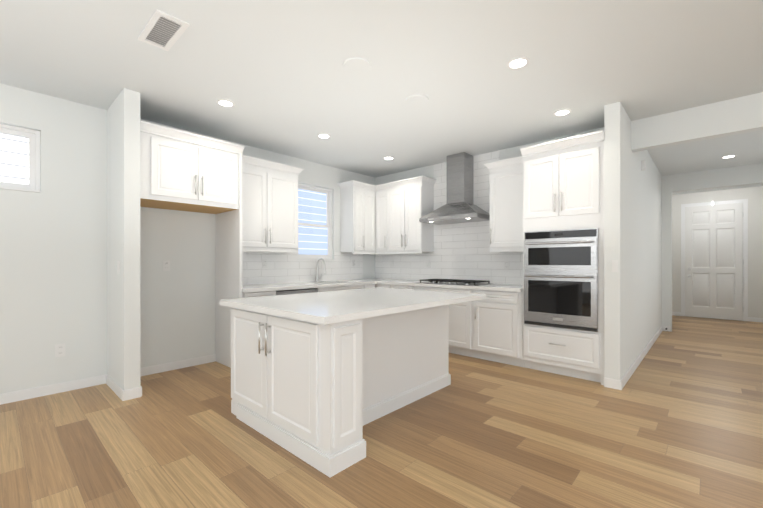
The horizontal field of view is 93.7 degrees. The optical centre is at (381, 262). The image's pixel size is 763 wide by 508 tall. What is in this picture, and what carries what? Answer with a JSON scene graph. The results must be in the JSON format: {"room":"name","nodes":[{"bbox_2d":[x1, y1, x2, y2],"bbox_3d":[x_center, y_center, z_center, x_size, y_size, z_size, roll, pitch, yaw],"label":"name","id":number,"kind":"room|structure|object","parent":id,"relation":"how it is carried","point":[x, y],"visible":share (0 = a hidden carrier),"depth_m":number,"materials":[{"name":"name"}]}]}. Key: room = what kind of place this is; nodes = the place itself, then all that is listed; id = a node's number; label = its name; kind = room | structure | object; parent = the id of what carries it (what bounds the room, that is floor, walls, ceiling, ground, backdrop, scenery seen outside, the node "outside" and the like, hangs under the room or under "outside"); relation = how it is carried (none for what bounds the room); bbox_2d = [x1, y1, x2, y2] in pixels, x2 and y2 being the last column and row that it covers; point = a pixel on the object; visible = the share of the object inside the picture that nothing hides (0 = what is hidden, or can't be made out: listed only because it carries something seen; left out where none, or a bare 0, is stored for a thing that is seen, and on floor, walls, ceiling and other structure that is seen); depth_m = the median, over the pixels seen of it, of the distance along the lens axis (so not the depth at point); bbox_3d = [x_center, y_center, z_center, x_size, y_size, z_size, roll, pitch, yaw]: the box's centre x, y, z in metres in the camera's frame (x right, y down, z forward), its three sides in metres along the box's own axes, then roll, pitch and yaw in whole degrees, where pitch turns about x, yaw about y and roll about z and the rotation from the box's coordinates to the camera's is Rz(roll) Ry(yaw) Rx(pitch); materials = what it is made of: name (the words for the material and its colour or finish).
{"room":"kitchen","nodes":[
{"label":"kitchen","id":0,"kind":"room"},
{"bbox_2d":[0,83,374,393],"bbox_3d":[-2.928,-0.159,3.494,0.120,2.740,8.420,0,0,43],"label":"wall","id":1,"kind":"structure","parent":0,"point":[53,263],"depth_m":3.45,"materials":[{"name":"white paint"}]},
{"bbox_2d":[0,124,40,192],"bbox_3d":[-3.533,-0.914,2.825,0.130,0.568,1.215,0,0,43],"label":"window","id":2,"kind":"structure","parent":1,"relation":"in","point":[33,136],"depth_m":3.23,"materials":[{"name":"white"}]},
{"bbox_2d":[0,375,104,404],"bbox_3d":[-4.229,1.168,1.981,0.013,0.088,4.370,0,0,43],"label":"baseboard","id":3,"kind":"structure","parent":1,"relation":"attached to","point":[35,392],"depth_m":3.28,"materials":[{"name":"white wood"}]},
{"bbox_2d":[55,343,64,356],"bbox_3d":[-2.991,0.819,3.331,0.008,0.116,0.072,0,0,43],"label":"outlet","id":4,"kind":"object","parent":1,"relation":"attached to","point":[59,350],"visible":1,"depth_m":3.33,"materials":[{"name":"white plastic"}]},
{"bbox_2d":[163,261,169,270],"bbox_3d":[-2.393,0.037,3.982,0.008,0.116,0.072,0,0,43],"label":"outlet","id":5,"kind":"object","parent":1,"relation":"attached to","point":[166,265],"visible":1,"depth_m":3.98,"materials":[{"name":"white plastic"}]},
{"bbox_2d":[140,354,215,376],"bbox_3d":[-2.349,1.166,4.028,0.013,0.088,0.942,0,0,43],"label":"baseboard","id":6,"kind":"structure","parent":1,"relation":"attached to","point":[149,370],"depth_m":4.05,"materials":[{"name":"white wood"}]},
{"bbox_2d":[242,154,304,252],"bbox_3d":[-1.529,-0.708,4.645,0.377,1.148,1.004,0,0,43],"label":"upper cabinet","id":7,"kind":"object","parent":1,"relation":"attached to","point":[269,206],"visible":0.79,"depth_m":4.55,"materials":[{"name":"white wood"}]},
{"bbox_2d":[242,251,362,284],"bbox_3d":[-1.167,0.066,5.317,0.005,0.454,2.483,0,0,43],"label":"tile backsplash","id":8,"kind":"structure","parent":1,"relation":"attached to","point":[282,267],"depth_m":5.19,"materials":[{"name":"white tile"}]},
{"bbox_2d":[297,183,334,259],"bbox_3d":[-1.042,-0.609,5.536,0.130,1.141,0.708,0,0,43],"label":"window","id":9,"kind":"structure","parent":1,"relation":"in","point":[328,225],"depth_m":5.68,"materials":[{"name":"white"}]},
{"bbox_2d":[338,180,365,251],"bbox_3d":[-0.476,-0.723,5.830,0.326,1.120,0.226,0,0,43],"label":"upper cabinet","id":10,"kind":"object","parent":1,"relation":"attached to","point":[352,192],"depth_m":5.74,"materials":[{"name":"white wood"}]},
{"bbox_2d":[366,184,373,251],"bbox_3d":[-0.302,-0.723,6.019,0.326,1.120,0.288,0,0,43],"label":"upper cabinet","id":11,"kind":"object","parent":1,"relation":"attached to","point":[369,187],"depth_m":5.90,"materials":[{"name":"white wood"}]},
{"bbox_2d":[0,315,762,507],"bbox_3d":[2.167,1.261,2.671,8.740,0.100,14.340,0,0,43],"label":"floor","id":12,"kind":"structure","parent":0,"point":[676,421],"depth_m":2.38,"materials":[{"name":"brown wood"}]},
{"bbox_2d":[107,88,139,389],"bbox_3d":[-2.466,-0.159,3.410,0.675,2.740,0.123,0,0,43],"label":"wall","id":13,"kind":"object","parent":12,"relation":"on","point":[123,237],"visible":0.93,"depth_m":3.21,"materials":[{"name":"white paint"}]},
{"bbox_2d":[105,374,125,400],"bbox_3d":[-2.495,1.167,3.347,0.658,0.088,0.013,0,0,43],"label":"baseboard","id":14,"kind":"structure","parent":13,"relation":"attached to","point":[111,383],"depth_m":3.30,"materials":[{"name":"white wood"}]},
{"bbox_2d":[130,385,141,396],"bbox_3d":[-2.404,1.167,3.446,0.658,0.088,0.013,0,0,43],"label":"baseboard","id":15,"kind":"structure","parent":13,"relation":"attached to","point":[137,391],"depth_m":3.21,"materials":[{"name":"white wood"}]},
{"bbox_2d":[140,120,243,367],"bbox_3d":[-2.090,-0.035,3.813,0.677,2.492,0.975,0,0,43],"label":"tall cabinet","id":16,"kind":"object","parent":12,"relation":"on","point":[180,170],"visible":0.92,"depth_m":3.74,"materials":[{"name":"white wood"}]},
{"bbox_2d":[242,290,277,297],"bbox_3d":[-1.633,0.774,4.349,0.626,0.872,0.425,0,0,43],"label":"base cabinet","id":17,"kind":"object","parent":12,"relation":"on","point":[273,293],"depth_m":4.13,"materials":[{"name":"white wood"}]},
{"bbox_2d":[242,258,376,292],"bbox_3d":[-1.047,0.238,4.971,0.647,0.601,2.134,0,0,43],"label":"countertop","id":18,"kind":"structure","parent":17,"relation":"on","point":[321,284],"depth_m":4.77,"materials":[{"name":"white stone"}]},
{"bbox_2d":[316,258,325,281],"bbox_3d":[-0.892,0.116,5.385,0.230,0.358,0.106,0,0,43],"label":"faucet","id":19,"kind":"object","parent":18,"relation":"on","point":[317,278],"depth_m":5.40,"materials":[{"name":"silver metal"}]},
{"bbox_2d":[276,288,317,294],"bbox_3d":[-1.227,0.776,4.680,0.582,0.868,0.604,0,0,43],"label":"dishwasher","id":20,"kind":"object","parent":12,"relation":"on","point":[294,291],"visible":0.1,"depth_m":4.51,"materials":[{"name":"silver metal"}]},
{"bbox_2d":[334,284,374,290],"bbox_3d":[-0.411,0.773,5.679,0.626,0.872,0.277,0,0,43],"label":"base cabinet","id":21,"kind":"object","parent":12,"relation":"on","point":[338,288],"depth_m":5.23,"materials":[{"name":"white wood"}]},
{"bbox_2d":[231,299,479,476],"bbox_3d":[-0.164,0.773,3.086,1.268,0.876,1.833,0,0,43],"label":"kitchen island","id":22,"kind":"object","parent":12,"relation":"on","point":[319,380],"depth_m":2.43,"materials":[{"name":"white wood"}]},
{"bbox_2d":[219,287,484,326],"bbox_3d":[-0.160,0.315,3.076,1.325,0.040,1.880,0,0,43],"label":"island countertop","id":23,"kind":"structure","parent":22,"relation":"on","point":[330,306],"depth_m":2.64,"materials":[{"name":"white stone"}]},
{"bbox_2d":[379,284,390,287],"bbox_3d":[0.246,0.773,5.703,0.264,0.872,0.626,0,0,43],"label":"base cabinet","id":24,"kind":"object","parent":12,"relation":"on","point":[380,285],"depth_m":5.46,"materials":[{"name":"white wood"}]},
{"bbox_2d":[391,285,414,289],"bbox_3d":[0.506,0.773,5.465,0.441,0.872,0.626,0,0,43],"label":"base cabinet","id":25,"kind":"object","parent":12,"relation":"on","point":[392,286],"depth_m":5.22,"materials":[{"name":"white wood"}]},
{"bbox_2d":[415,286,470,356],"bbox_3d":[1.006,0.773,5.006,0.917,0.872,0.626,0,0,43],"label":"base cabinet","id":26,"kind":"object","parent":12,"relation":"on","point":[459,313],"depth_m":4.60,"materials":[{"name":"white wood"}]},
{"bbox_2d":[471,289,524,366],"bbox_3d":[1.569,0.774,4.488,0.614,0.872,0.626,0,0,43],"label":"base cabinet","id":27,"kind":"object","parent":12,"relation":"on","point":[489,327],"depth_m":4.25,"materials":[{"name":"white wood"}]},
{"bbox_2d":[376,279,521,291],"bbox_3d":[0.722,0.315,5.243,2.885,0.040,0.660,0,0,43],"label":"countertop","id":28,"kind":"structure","parent":27,"relation":"on","point":[494,287],"depth_m":4.68,"materials":[{"name":"white stone"}]},
{"bbox_2d":[416,279,491,285],"bbox_3d":[0.996,0.271,4.992,0.910,0.045,0.515,0,0,43],"label":"cooktop","id":29,"kind":"object","parent":28,"relation":"in","point":[457,282],"visible":1,"depth_m":4.86,"materials":[{"name":"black metal"}]},
{"bbox_2d":[520,130,603,384],"bbox_3d":[2.078,-0.036,3.985,0.805,2.492,0.677,0,0,43],"label":"tall cabinet","id":30,"kind":"object","parent":12,"relation":"on","point":[562,184],"visible":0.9,"depth_m":3.74,"materials":[{"name":"white wood"}]},
{"bbox_2d":[524,228,597,331],"bbox_3d":[1.848,0.176,3.752,0.722,1.030,0.116,0,0,43],"label":"wall oven","id":31,"kind":"object","parent":30,"relation":"in","point":[560,278],"visible":1,"depth_m":3.73,"materials":[{"name":"silver metal"}]},
{"bbox_2d":[0,0,762,194],"bbox_3d":[2.167,-1.579,2.668,8.740,0.100,14.340,0,0,43],"label":"ceiling","id":32,"kind":"structure","parent":0,"point":[281,77],"depth_m":2.82,"materials":[{"name":"white paint"}]},
{"bbox_2d":[138,9,189,50],"bbox_3d":[-1.446,-1.523,2.365,0.420,0.010,0.185,0,0,43],"label":"ceiling vent","id":33,"kind":"object","parent":32,"relation":"in","point":[163,30],"visible":1,"depth_m":2.35,"materials":[{"name":"white plastic"}]},
{"bbox_2d":[216,99,234,106],"bbox_3d":[-1.493,-1.525,3.426,0.164,0.008,0.164,0,0,43],"label":"recessed light","id":34,"kind":"object","parent":32,"relation":"in","point":[225,102],"visible":1,"depth_m":3.42,"materials":[{"name":"white plastic"}]},
{"bbox_2d":[317,133,330,138],"bbox_3d":[-0.696,-1.526,4.321,0.164,0.008,0.164,0,0,43],"label":"recessed light","id":35,"kind":"object","parent":32,"relation":"in","point":[323,135],"visible":1,"depth_m":4.32,"materials":[{"name":"white plastic"}]},
{"bbox_2d":[343,57,370,73],"bbox_3d":[-0.189,-1.522,2.771,0.222,0.012,0.222,0,0,43],"label":"speaker","id":36,"kind":"object","parent":32,"relation":"attached to","point":[357,65],"visible":0.94,"depth_m":2.75,"materials":[{"name":"white paint"}]},
{"bbox_2d":[383,156,393,159],"bbox_3d":[0.107,-1.526,5.237,0.164,0.008,0.164,0,0,43],"label":"recessed light","id":37,"kind":"object","parent":32,"relation":"in","point":[388,158],"visible":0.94,"depth_m":5.24,"materials":[{"name":"white plastic"}]},
{"bbox_2d":[405,94,428,105],"bbox_3d":[0.335,-1.523,3.366,0.222,0.012,0.222,0,0,43],"label":"speaker","id":38,"kind":"object","parent":32,"relation":"attached to","point":[416,100],"visible":0.98,"depth_m":3.35,"materials":[{"name":"white paint"}]},
{"bbox_2d":[507,56,528,68],"bbox_3d":[1.044,-1.524,2.736,0.164,0.008,0.164,0,0,43],"label":"recessed light","id":39,"kind":"object","parent":32,"relation":"in","point":[517,62],"visible":1,"depth_m":2.72,"materials":[{"name":"white plastic"}]},
{"bbox_2d":[553,109,570,115],"bbox_3d":[1.841,-1.525,3.643,0.164,0.008,0.164,0,0,43],"label":"recessed light","id":40,"kind":"object","parent":32,"relation":"in","point":[561,112],"visible":1,"depth_m":3.63,"materials":[{"name":"white plastic"}]},
{"bbox_2d":[721,155,736,157],"bbox_3d":[5.012,-1.526,5.161,0.164,0.008,0.164,0,0,43],"label":"recessed light","id":41,"kind":"object","parent":32,"relation":"in","point":[728,156],"visible":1,"depth_m":5.14,"materials":[{"name":"white plastic"}]},
{"bbox_2d":[375,127,603,284],"bbox_3d":[1.286,-0.161,5.258,3.700,2.740,0.120,0,0,43],"label":"wall","id":42,"kind":"structure","parent":0,"point":[427,171],"depth_m":5.66,"materials":[{"name":"white paint"}]},
{"bbox_2d":[378,184,389,251],"bbox_3d":[0.118,-0.723,6.024,0.265,1.120,0.326,0,0,43],"label":"upper cabinet","id":43,"kind":"object","parent":42,"relation":"attached to","point":[383,218],"depth_m":5.88,"materials":[{"name":"white wood"}]},
{"bbox_2d":[390,176,433,251],"bbox_3d":[0.461,-0.723,5.709,0.666,1.120,0.326,0,0,43],"label":"upper cabinet","id":44,"kind":"object","parent":42,"relation":"attached to","point":[412,199],"depth_m":5.53,"materials":[{"name":"white wood"}]},
{"bbox_2d":[375,150,521,284],"bbox_3d":[0.946,-0.618,5.483,2.881,1.822,0.005,0,0,43],"label":"tile backsplash","id":45,"kind":"structure","parent":42,"relation":"attached to","point":[461,251],"depth_m":5.26,"materials":[{"name":"white tile"}]},
{"bbox_2d":[419,152,489,224],"bbox_3d":[1.047,-1.051,5.045,0.905,0.950,0.501,0,0,43],"label":"range hood","id":46,"kind":"object","parent":42,"relation":"attached to","point":[459,207],"visible":0.98,"depth_m":5.00,"materials":[{"name":"silver metal"}]},
{"bbox_2d":[483,156,521,251],"bbox_3d":[1.659,-0.708,4.573,0.596,1.148,0.377,0,0,43],"label":"upper cabinet","id":47,"kind":"object","parent":42,"relation":"attached to","point":[505,205],"visible":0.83,"depth_m":4.48,"materials":[{"name":"white wood"}]},
{"bbox_2d":[604,102,661,379],"bbox_3d":[3.572,-0.160,4.916,0.130,2.740,3.990,0,0,43],"label":"wall","id":48,"kind":"structure","parent":0,"point":[633,247],"depth_m":3.75,"materials":[{"name":"white paint"}]},
{"bbox_2d":[612,260,617,271],"bbox_3d":[2.236,0.035,3.425,0.050,0.116,0.012,0,0,43],"label":"light switch","id":49,"kind":"object","parent":48,"relation":"attached to","point":[614,265],"visible":1,"depth_m":3.42,"materials":[{"name":"white plastic"}]},
{"bbox_2d":[618,326,662,389],"bbox_3d":[3.621,1.166,4.864,0.013,0.088,4.003,0,0,43],"label":"baseboard","id":50,"kind":"structure","parent":48,"relation":"attached to","point":[621,383],"depth_m":4.14,"materials":[{"name":"white wood"}]},
{"bbox_2d":[631,92,762,151],"bbox_3d":[3.359,-1.374,3.353,1.670,0.310,0.120,0,0,43],"label":"header beam","id":51,"kind":"structure","parent":0,"point":[738,115],"depth_m":3.50,"materials":[{"name":"white paint"}]},
{"bbox_2d":[662,163,762,326],"bbox_3d":[5.695,-0.161,5.756,2.720,2.740,0.120,0,0,43],"label":"wall","id":52,"kind":"structure","parent":0,"point":[751,174],"depth_m":6.19,"materials":[{"name":"white paint"}]},
{"bbox_2d":[672,186,762,320],"bbox_3d":[7.353,-0.162,7.561,2.720,2.740,0.120,0,0,43],"label":"wall","id":53,"kind":"structure","parent":0,"point":[753,196],"depth_m":7.33,"materials":[{"name":"white paint"}]},
{"bbox_2d":[672,312,680,315],"bbox_3d":[6.571,1.163,8.189,0.480,0.088,0.013,0,0,43],"label":"baseboard","id":54,"kind":"structure","parent":53,"relation":"attached to","point":[673,313],"depth_m":8.09,"materials":[{"name":"white wood"}]},
{"bbox_2d":[685,201,742,320],"bbox_3d":[7.088,-0.056,7.644,0.910,2.503,0.112,0,0,43],"label":"front door","id":55,"kind":"structure","parent":53,"relation":"in","point":[713,261],"depth_m":7.64,"materials":[{"name":"white paint"}]},
{"bbox_2d":[681,199,747,320],"bbox_3d":[7.118,-0.047,7.682,1.050,2.510,0.018,0,0,43],"label":"door frame","id":56,"kind":"structure","parent":53,"relation":"attached to","point":[745,258],"depth_m":7.40,"materials":[{"name":"white wood"}]},
{"bbox_2d":[748,317,762,322],"bbox_3d":[7.857,1.164,7.009,0.990,0.088,0.013,0,0,43],"label":"baseboard","id":57,"kind":"structure","parent":53,"relation":"attached to","point":[752,319],"depth_m":7.26,"materials":[{"name":"white wood"}]},
{"label":"outside","id":58,"kind":"structure","parent":0,"visible":0},
{"bbox_2d":[0,133,326,254],"bbox_3d":[-4.400,-1.041,5.646,0.001,7.500,15.000,0,0,43],"label":"siding","id":59,"kind":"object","parent":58,"point":[17,166],"depth_m":8.37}
]}

